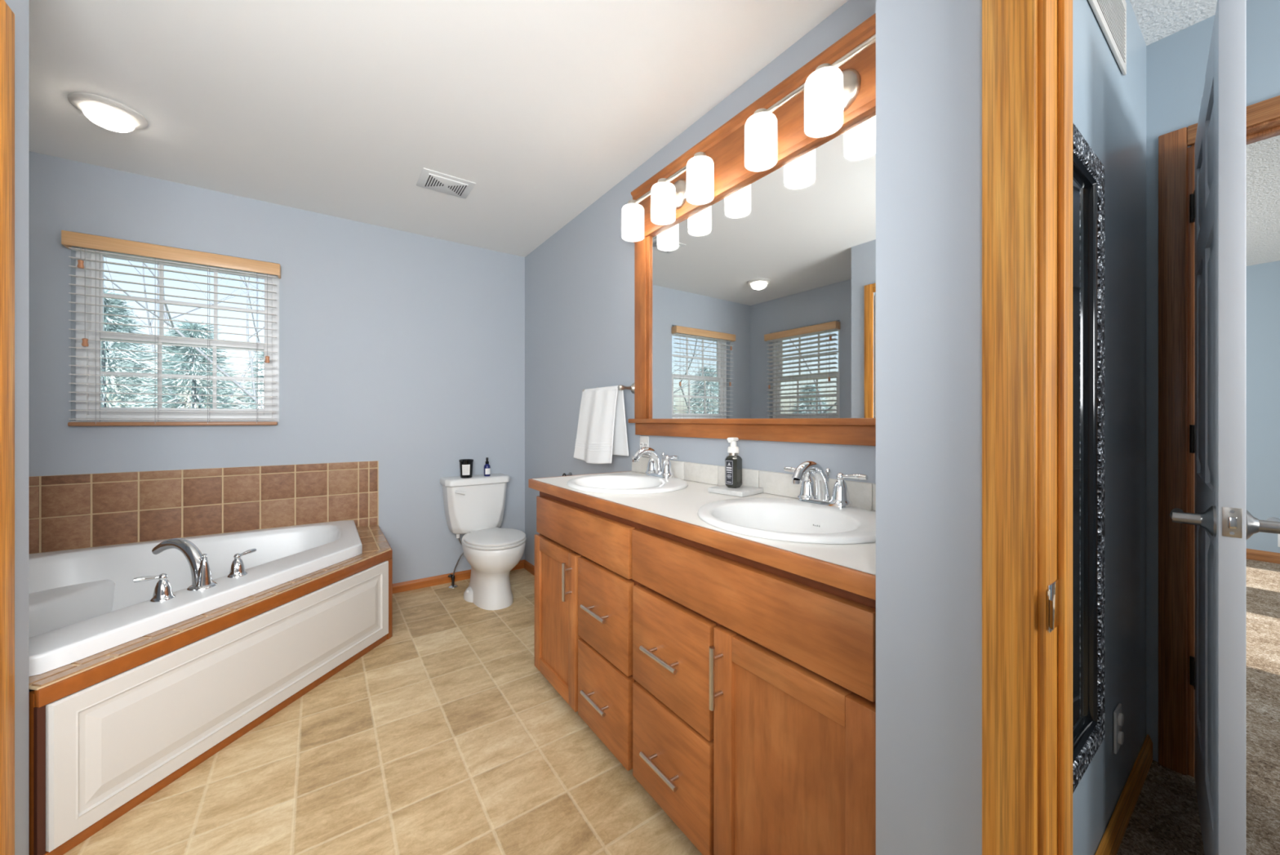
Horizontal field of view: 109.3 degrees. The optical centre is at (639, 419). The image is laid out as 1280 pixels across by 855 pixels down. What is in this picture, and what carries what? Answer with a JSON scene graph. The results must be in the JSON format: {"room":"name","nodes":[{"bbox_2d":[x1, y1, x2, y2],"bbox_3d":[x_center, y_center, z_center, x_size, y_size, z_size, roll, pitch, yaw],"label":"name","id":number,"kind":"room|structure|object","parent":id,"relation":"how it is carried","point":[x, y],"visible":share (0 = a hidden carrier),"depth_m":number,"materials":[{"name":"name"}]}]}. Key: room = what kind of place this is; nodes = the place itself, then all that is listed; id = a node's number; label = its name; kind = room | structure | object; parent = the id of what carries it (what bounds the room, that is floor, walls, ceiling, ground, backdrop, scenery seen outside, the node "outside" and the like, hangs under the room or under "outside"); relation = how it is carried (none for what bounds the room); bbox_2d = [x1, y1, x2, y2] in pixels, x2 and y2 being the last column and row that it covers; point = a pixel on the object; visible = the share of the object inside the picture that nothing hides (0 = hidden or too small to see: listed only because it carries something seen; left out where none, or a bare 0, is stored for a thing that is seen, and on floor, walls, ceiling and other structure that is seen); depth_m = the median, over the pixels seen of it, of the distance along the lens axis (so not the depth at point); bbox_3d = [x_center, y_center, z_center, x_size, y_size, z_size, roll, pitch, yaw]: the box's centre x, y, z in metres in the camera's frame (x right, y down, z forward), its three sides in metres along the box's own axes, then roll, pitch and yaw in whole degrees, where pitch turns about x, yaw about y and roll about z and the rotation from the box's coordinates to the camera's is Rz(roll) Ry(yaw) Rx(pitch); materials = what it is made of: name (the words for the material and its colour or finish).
{"room":"bathroom","nodes":[
{"label":"bathroom","id":0,"kind":"room"},
{"bbox_2d":[4,0,28,854],"bbox_3d":[-0.799,-0.059,-0.548,0.723,2.440,3.665,0,0,-35],"label":"wall","id":1,"kind":"structure","parent":0,"point":[20,8],"depth_m":1.13,"materials":[{"name":"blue paint"}]},
{"bbox_2d":[0,0,14,854],"bbox_3d":[-1.224,0.097,0.694,0.014,2.128,0.939,0,0,-35],"label":"trim","id":2,"kind":"structure","parent":1,"relation":"attached to","point":[6,15],"depth_m":1.05,"materials":[{"name":"brown wood"}]},
{"bbox_2d":[28,151,524,583],"bbox_3d":[-2.038,-0.059,2.864,2.930,2.440,0.150,0,0,-35],"label":"wall","id":3,"kind":"structure","parent":0,"point":[403,351],"depth_m":2.85,"materials":[{"name":"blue paint"}]},
{"bbox_2d":[71,248,279,422],"bbox_3d":[-2.512,-0.459,2.521,0.804,0.940,0.144,0,0,-35],"label":"window","id":4,"kind":"structure","parent":3,"relation":"in","point":[90,291],"depth_m":2.46,"materials":[{"name":"white plastic"}]},
{"bbox_2d":[61,230,280,426],"bbox_3d":[-2.450,-0.438,2.433,0.820,0.938,0.077,0,0,-35],"label":"window blind","id":5,"kind":"object","parent":4,"relation":"attached to","point":[69,239],"visible":1,"depth_m":2.39,"materials":[{"name":"white wood"}]},
{"bbox_2d":[28,460,378,554],"bbox_3d":[-2.394,0.482,2.514,1.645,0.425,0.010,0,0,-35],"label":"tile backsplash","id":6,"kind":"structure","parent":3,"relation":"attached to","point":[67,512],"depth_m":2.47,"materials":[{"name":"brown tile"}]},
{"bbox_2d":[392,559,524,593],"bbox_3d":[-1.309,1.130,3.278,0.995,0.062,0.013,0,0,-35],"label":"baseboard","id":7,"kind":"structure","parent":3,"relation":"attached to","point":[463,575],"depth_m":3.17,"materials":[{"name":"brown wood"}]},
{"bbox_2d":[28,0,1279,266],"bbox_3d":[1.653,-1.339,1.942,7.900,0.120,5.910,0,0,-35],"label":"ceiling","id":8,"kind":"structure","parent":0,"point":[334,108],"depth_m":1.77,"materials":[{"name":"white paint"}]},
{"bbox_2d":[67,91,147,132],"bbox_3d":[-2.196,-1.244,1.878,0.216,0.069,0.216,0,0,-35],"label":"ceiling light","id":9,"kind":"object","parent":8,"relation":"attached to","point":[106,113],"visible":1,"depth_m":1.84,"materials":[{"name":"white glass"}]},
{"bbox_2d":[416,167,475,198],"bbox_3d":[-1.052,-1.272,2.458,0.260,0.012,0.208,0,0,-35],"label":"ceiling vent","id":10,"kind":"object","parent":8,"relation":"in","point":[429,179],"visible":1,"depth_m":2.44,"materials":[{"name":"white plastic"}]},
{"bbox_2d":[63,559,1279,854],"bbox_3d":[1.653,1.208,1.942,7.900,0.106,5.910,0,0,-35],"label":"floor","id":11,"kind":"structure","parent":0,"point":[446,736],"depth_m":1.49,"materials":[{"name":"tile"}]},
{"bbox_2d":[28,524,392,854],"bbox_3d":[-1.529,0.924,2.090,0.478,0.474,1.834,0,0,-6],"label":"tub surround","id":12,"kind":"object","parent":11,"relation":"on","point":[110,729],"visible":0.94,"depth_m":1.47,"materials":[{"name":"white paint"}]},
{"bbox_2d":[28,520,362,692],"bbox_3d":[-2.011,0.849,1.862,1.495,0.428,1.495,0,0,-35],"label":"bathtub","id":13,"kind":"object","parent":12,"relation":"in","point":[83,602],"visible":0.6,"depth_m":2.11,"materials":[{"name":"white plastic"}]},
{"bbox_2d":[133,537,256,602],"bbox_3d":[-1.685,0.545,1.741,0.309,0.179,0.274,0,0,-35],"label":"tub faucet","id":14,"kind":"object","parent":13,"relation":"on","point":[201,574],"visible":1,"depth_m":1.71,"materials":[{"name":"silver metal"}]},
{"bbox_2d":[448,533,463,588],"bbox_3d":[-1.281,0.975,3.165,0.115,0.372,0.064,0,0,-35],"label":"water supply valve","id":15,"kind":"object","parent":11,"relation":"on","point":[452,585],"visible":0.87,"depth_m":3.15,"materials":[{"name":"silver metal"}]},
{"bbox_2d":[440,473,526,609],"bbox_3d":[-1.014,0.783,3.020,0.444,0.756,0.764,0,0,-35],"label":"toilet","id":16,"kind":"object","parent":11,"relation":"on","point":[474,506],"visible":1,"depth_m":2.94,"materials":[{"name":"white ceramic"}]},
{"bbox_2d":[458,458,473,478],"bbox_3d":[-1.217,0.342,3.180,0.097,0.126,0.097,0,0,-35],"label":"candle jar","id":17,"kind":"object","parent":16,"relation":"on","point":[465,464],"visible":1,"depth_m":3.14,"materials":[{"name":"black glass"}]},
{"bbox_2d":[484,457,490,475],"bbox_3d":[-1.103,0.339,3.272,0.045,0.133,0.045,0,0,-35],"label":"spray bottle","id":18,"kind":"object","parent":16,"relation":"on","point":[486,467],"visible":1,"depth_m":3.26,"materials":[{"name":"blue glass"}]},
{"bbox_2d":[534,491,875,854],"bbox_3d":[0.172,0.732,1.537,0.577,0.858,1.529,0,0,-35],"label":"vanity cabinet","id":19,"kind":"object","parent":11,"relation":"on","point":[739,692],"visible":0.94,"depth_m":1.09,"materials":[{"name":"brown wood"}]},
{"bbox_2d":[528,471,875,599],"bbox_3d":[0.174,0.283,1.551,0.558,0.038,1.555,0,0,-35],"label":"countertop","id":20,"kind":"structure","parent":19,"relation":"on","point":[851,567],"depth_m":1.08,"materials":[{"name":"white laminate"}]},
{"bbox_2d":[562,471,572,475],"bbox_3d":[-0.466,0.364,2.902,0.048,0.055,0.048,0,0,-35],"label":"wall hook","id":21,"kind":"object","parent":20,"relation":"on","point":[569,473],"visible":0.35,"depth_m":2.90,"materials":[{"name":"silver metal"}]},
{"bbox_2d":[567,473,688,493],"bbox_3d":[-0.053,0.317,1.862,0.480,0.136,0.520,0,0,-35],"label":"sink","id":22,"kind":"object","parent":20,"relation":"in","point":[613,483],"visible":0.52,"depth_m":1.93,"materials":[{"name":"white ceramic"}]},
{"bbox_2d":[632,447,679,477],"bbox_3d":[0.082,0.186,2.010,0.201,0.133,0.201,0,0,10],"label":"faucet","id":23,"kind":"object","parent":20,"relation":"on","point":[655,468],"visible":1,"depth_m":1.97,"materials":[{"name":"silver metal"}]},
{"bbox_2d":[707,484,763,497],"bbox_3d":[0.345,0.254,1.641,0.134,0.018,0.148,0,0,-43],"label":"soap tray","id":24,"kind":"object","parent":20,"relation":"on","point":[743,491],"visible":0.89,"depth_m":1.60,"materials":[{"name":"grey stone"}]},
{"bbox_2d":[724,436,742,488],"bbox_3d":[0.339,0.154,1.649,0.053,0.181,0.052,0,0,-44],"label":"soap bottle","id":25,"kind":"object","parent":24,"relation":"on","point":[733,462],"visible":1,"depth_m":1.63,"materials":[{"name":"grey plastic"}]},
{"bbox_2d":[697,497,875,543],"bbox_3d":[0.405,0.317,1.213,0.480,0.136,0.520,0,0,-35],"label":"sink","id":26,"kind":"object","parent":20,"relation":"in","point":[786,519],"visible":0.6,"depth_m":1.28,"materials":[{"name":"white ceramic"}]},
{"bbox_2d":[783,461,868,507],"bbox_3d":[0.545,0.186,1.353,0.201,0.133,0.201,0,0,10],"label":"faucet","id":27,"kind":"object","parent":20,"relation":"on","point":[840,498],"visible":1,"depth_m":1.32,"materials":[{"name":"silver metal"}]},
{"bbox_2d":[524,0,875,565],"bbox_3d":[0.053,-0.059,2.325,0.133,2.440,3.140,0,0,-35],"label":"wall","id":28,"kind":"structure","parent":0,"point":[580,282],"depth_m":2.58,"materials":[{"name":"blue paint"}]},
{"bbox_2d":[524,560,534,575],"bbox_3d":[-0.473,1.130,2.945,0.013,0.062,1.498,0,0,-35],"label":"baseboard","id":29,"kind":"structure","parent":28,"relation":"attached to","point":[528,566],"depth_m":3.46,"materials":[{"name":"brown wood"}]},
{"bbox_2d":[582,382,634,393],"bbox_3d":[-0.175,-0.161,2.449,0.096,0.054,0.429,0,0,-35],"label":"towel bar","id":30,"kind":"object","parent":28,"relation":"attached to","point":[620,387],"visible":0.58,"depth_m":2.29,"materials":[{"name":"silver metal"}]},
{"bbox_2d":[573,385,628,463],"bbox_3d":[-0.223,0.029,2.433,0.108,0.406,0.432,0,0,-35],"label":"hand towel","id":31,"kind":"object","parent":30,"relation":"hanging from","point":[602,431],"visible":1,"depth_m":2.36,"materials":[{"name":"white fabric"}]},
{"bbox_2d":[640,435,648,457],"bbox_3d":[0.020,0.131,2.248,0.009,0.104,0.073,0,0,-35],"label":"outlet plate","id":32,"kind":"object","parent":28,"relation":"attached to","point":[644,440],"visible":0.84,"depth_m":2.24,"materials":[{"name":"white plastic"}]},
{"bbox_2d":[627,111,875,445],"bbox_3d":[0.394,-0.413,1.688,0.043,0.976,1.520,0,0,-35],"label":"vanity mirror","id":33,"kind":"object","parent":28,"relation":"attached to","point":[755,308],"visible":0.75,"depth_m":1.61,"materials":[{"name":"brown mirror"}]},
{"bbox_2d":[631,13,875,242],"bbox_3d":[0.402,-1.013,1.675,0.045,0.252,1.491,0,0,-35],"label":"board","id":34,"kind":"object","parent":28,"relation":"attached to","point":[725,145],"visible":0.31,"depth_m":1.55,"materials":[{"name":"brown wood"}]},
{"bbox_2d":[622,151,714,241],"bbox_3d":[0.115,-0.953,1.952,0.144,0.196,0.566,0,0,-35],"label":"vanity light","id":35,"kind":"object","parent":34,"relation":"attached to","point":[666,197],"visible":1,"depth_m":1.90,"materials":[{"name":"white glass"}]},
{"bbox_2d":[622,199,644,241],"bbox_3d":[-0.033,-0.940,2.129,0.106,0.170,0.106,0,0,-35],"label":"shade","id":36,"kind":"object","parent":35,"relation":"attached to","point":[633,213],"depth_m":2.09,"materials":[{"name":"white glass"}]},
{"bbox_2d":[650,177,675,225],"bbox_3d":[0.100,-0.940,1.941,0.106,0.170,0.106,0,0,-35],"label":"shade","id":37,"kind":"object","parent":35,"relation":"attached to","point":[663,193],"depth_m":1.90,"materials":[{"name":"white glass"}]},
{"bbox_2d":[686,151,714,204],"bbox_3d":[0.232,-0.940,1.753,0.106,0.170,0.106,0,0,-35],"label":"shade","id":38,"kind":"object","parent":35,"relation":"attached to","point":[700,168],"depth_m":1.71,"materials":[{"name":"white glass"}]},
{"bbox_2d":[744,33,875,171],"bbox_3d":[0.551,-0.953,1.334,0.144,0.196,0.566,0,0,-35],"label":"vanity light","id":39,"kind":"object","parent":34,"relation":"attached to","point":[829,91],"visible":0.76,"depth_m":1.34,"materials":[{"name":"white glass"}]},
{"bbox_2d":[744,107,777,171],"bbox_3d":[0.403,-0.940,1.511,0.106,0.170,0.106,0,0,-35],"label":"shade","id":40,"kind":"object","parent":39,"relation":"attached to","point":[761,127],"depth_m":1.47,"materials":[{"name":"white glass"}]},
{"bbox_2d":[804,62,843,137],"bbox_3d":[0.535,-0.940,1.323,0.106,0.170,0.106,0,0,-35],"label":"shade","id":41,"kind":"object","parent":39,"relation":"attached to","point":[824,87],"depth_m":1.29,"materials":[{"name":"white glass"}]},
{"bbox_2d":[631,455,875,511],"bbox_3d":[0.404,0.224,1.702,0.012,0.078,1.533,0,0,-35],"label":"backsplash","id":42,"kind":"structure","parent":28,"relation":"attached to","point":[862,495],"depth_m":1.63,"materials":[{"name":"white tile"}]},
{"bbox_2d":[875,0,982,854],"bbox_3d":[1.223,-0.059,0.059,0.567,2.440,2.088,0,0,-35],"label":"wall","id":43,"kind":"structure","parent":0,"point":[929,52],"depth_m":0.69,"materials":[{"name":"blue paint"}]},
{"bbox_2d":[982,0,1037,854],"bbox_3d":[0.915,0.110,-0.010,0.016,2.102,1.544,0,0,-35],"label":"trim","id":44,"kind":"structure","parent":43,"relation":"attached to","point":[1009,27],"depth_m":0.59,"materials":[{"name":"brown wood"}]},
{"bbox_2d":[1037,0,1072,854],"bbox_3d":[0.963,0.138,0.025,0.142,2.047,1.431,0,0,-35],"label":"door frame","id":45,"kind":"structure","parent":43,"relation":"attached to","point":[1055,17],"depth_m":0.59,"materials":[{"name":"brown wood"}]},
{"bbox_2d":[1072,0,1146,854],"bbox_3d":[1.110,-0.059,1.186,1.439,2.440,0.122,0,0,-35],"label":"wall","id":46,"kind":"structure","parent":0,"point":[1109,106],"depth_m":1.29,"materials":[{"name":"blue paint"}]},
{"bbox_2d":[1072,122,1104,793],"bbox_3d":[0.861,0.077,0.921,0.598,1.368,0.022,0,0,-35],"label":"mirror","id":47,"kind":"object","parent":46,"relation":"attached to","point":[1088,171],"visible":0.38,"depth_m":1.05,"materials":[{"name":"black mirror"}]},
{"bbox_2d":[1072,169,1088,740],"bbox_3d":[0.855,0.077,0.928,0.478,1.248,0.004,0,0,-35],"label":"mirror glass","id":48,"kind":"object","parent":47,"relation":"attached to","point":[1080,177],"depth_m":1.02,"materials":[{"name":"black mirror"}]},
{"bbox_2d":[1088,0,1126,75],"bbox_3d":[1.198,-1.101,1.168,0.505,0.207,0.009,0,0,-35],"label":"air vent","id":49,"kind":"object","parent":46,"relation":"in","point":[1111,15],"visible":1,"depth_m":1.22,"materials":[{"name":"white metal"}]},
{"bbox_2d":[1113,702,1124,753],"bbox_3d":[1.328,0.856,1.257,0.070,0.114,0.013,0,0,-35],"label":"outlet plate","id":50,"kind":"object","parent":46,"relation":"attached to","point":[1118,717],"visible":1,"depth_m":1.25,"materials":[{"name":"white plastic"}]},
{"bbox_2d":[1118,730,1124,744],"bbox_3d":[1.330,0.879,1.255,0.033,0.033,0.007,0,0,-35],"label":"socket","id":51,"kind":"object","parent":50,"relation":"attached to","point":[1121,735],"depth_m":1.25,"materials":[{"name":"white plastic"}]},
{"bbox_2d":[1118,712,1124,726],"bbox_3d":[1.330,0.829,1.255,0.033,0.033,0.007,0,0,-35],"label":"socket","id":52,"kind":"object","parent":50,"relation":"attached to","point":[1121,717],"depth_m":1.25,"materials":[{"name":"white plastic"}]},
{"bbox_2d":[1094,734,1152,854],"bbox_3d":[1.173,1.115,1.148,1.380,0.080,0.013,0,0,-35],"label":"baseboard","id":53,"kind":"structure","parent":46,"relation":"attached to","point":[1112,838],"depth_m":1.30,"materials":[{"name":"brown wood"}]},
{"bbox_2d":[1158,95,1279,777],"bbox_3d":[2.050,0.102,1.192,0.136,2.106,0.898,0,0,-35],"label":"door frame","id":54,"kind":"structure","parent":46,"relation":"attached to","point":[1173,145],"depth_m":1.49,"materials":[{"name":"brown wood"}]},
{"bbox_2d":[1169,0,1279,854],"bbox_3d":[1.496,0.131,1.182,0.792,2.020,0.162,0,0,-42],"label":"door","id":55,"kind":"structure","parent":46,"relation":"in","point":[1221,520],"depth_m":0.94,"materials":[{"name":"grey wood"}]},
{"bbox_2d":[1146,0,1279,762],"bbox_3d":[1.850,-0.059,1.488,0.120,2.440,4.700,0,0,-35],"label":"wall","id":56,"kind":"structure","parent":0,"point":[1176,64],"depth_m":1.53,"materials":[{"name":"blue paint"}]},
{"bbox_2d":[1246,260,1279,552],"bbox_3d":[5.077,-0.059,3.837,0.120,2.440,4.820,0,0,-35],"label":"wall","id":57,"kind":"structure","parent":0,"point":[1263,280],"depth_m":3.71,"materials":[{"name":"blue paint"}]},
{"bbox_2d":[1246,548,1279,564],"bbox_3d":[5.057,1.113,3.750,0.013,0.085,4.700,0,0,-35],"label":"baseboard","id":58,"kind":"structure","parent":57,"relation":"attached to","point":[1254,554],"depth_m":3.70,"materials":[{"name":"brown wood"}]},
{"bbox_2d":[1277,533,1279,546],"bbox_3d":[5.152,0.960,3.616,0.011,0.122,0.081,0,0,-35],"label":"outlet plate","id":59,"kind":"object","parent":57,"relation":"attached to","point":[1278,535],"visible":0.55,"depth_m":3.65,"materials":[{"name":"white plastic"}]},
{"label":"outside","id":60,"kind":"structure","parent":0,"visible":0},
{"bbox_3d":[-1.441,4.211,2.043,80.000,0.300,85.000,0,0,-35],"label":"ground","id":61,"kind":"structure","parent":60,"visible":0},
{"bbox_2d":[101,289,173,407],"bbox_3d":[-11.227,0.642,9.470,4.598,6.838,4.711,0,0,-35],"label":"evergreen tree","id":62,"kind":"object","parent":61,"relation":"on","point":[107,301],"visible":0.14,"depth_m":9.54,"materials":[{"name":"green plant"}]},
{"bbox_2d":[103,274,264,408],"bbox_3d":[-4.519,-1.611,7.146,6.701,11.348,8.677,0,0,14],"label":"bare tree","id":63,"kind":"object","parent":61,"relation":"on","point":[178,331],"visible":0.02,"depth_m":6.63,"materials":[{"name":"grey plant"}]},
{"bbox_2d":[103,257,264,408],"bbox_3d":[-12.916,-4.455,13.228,10.408,17.055,13.461,0,0,33],"label":"bare tree","id":64,"kind":"object","parent":61,"relation":"on","point":[144,264],"visible":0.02,"depth_m":12.40,"materials":[{"name":"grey plant"}]},
{"bbox_2d":[112,316,258,408],"bbox_3d":[-9.434,0.958,9.702,4.336,6.206,4.373,0,0,-35],"label":"evergreen tree","id":65,"kind":"object","parent":61,"relation":"on","point":[171,348],"visible":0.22,"depth_m":9.50,"materials":[{"name":"green plant"}]},
{"bbox_2d":[226,351,263,408],"bbox_3d":[-9.101,1.105,11.358,4.542,5.911,4.409,0,0,-35],"label":"evergreen tree","id":66,"kind":"object","parent":61,"relation":"on","point":[260,369],"visible":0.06,"depth_m":10.97,"materials":[{"name":"green plant"}]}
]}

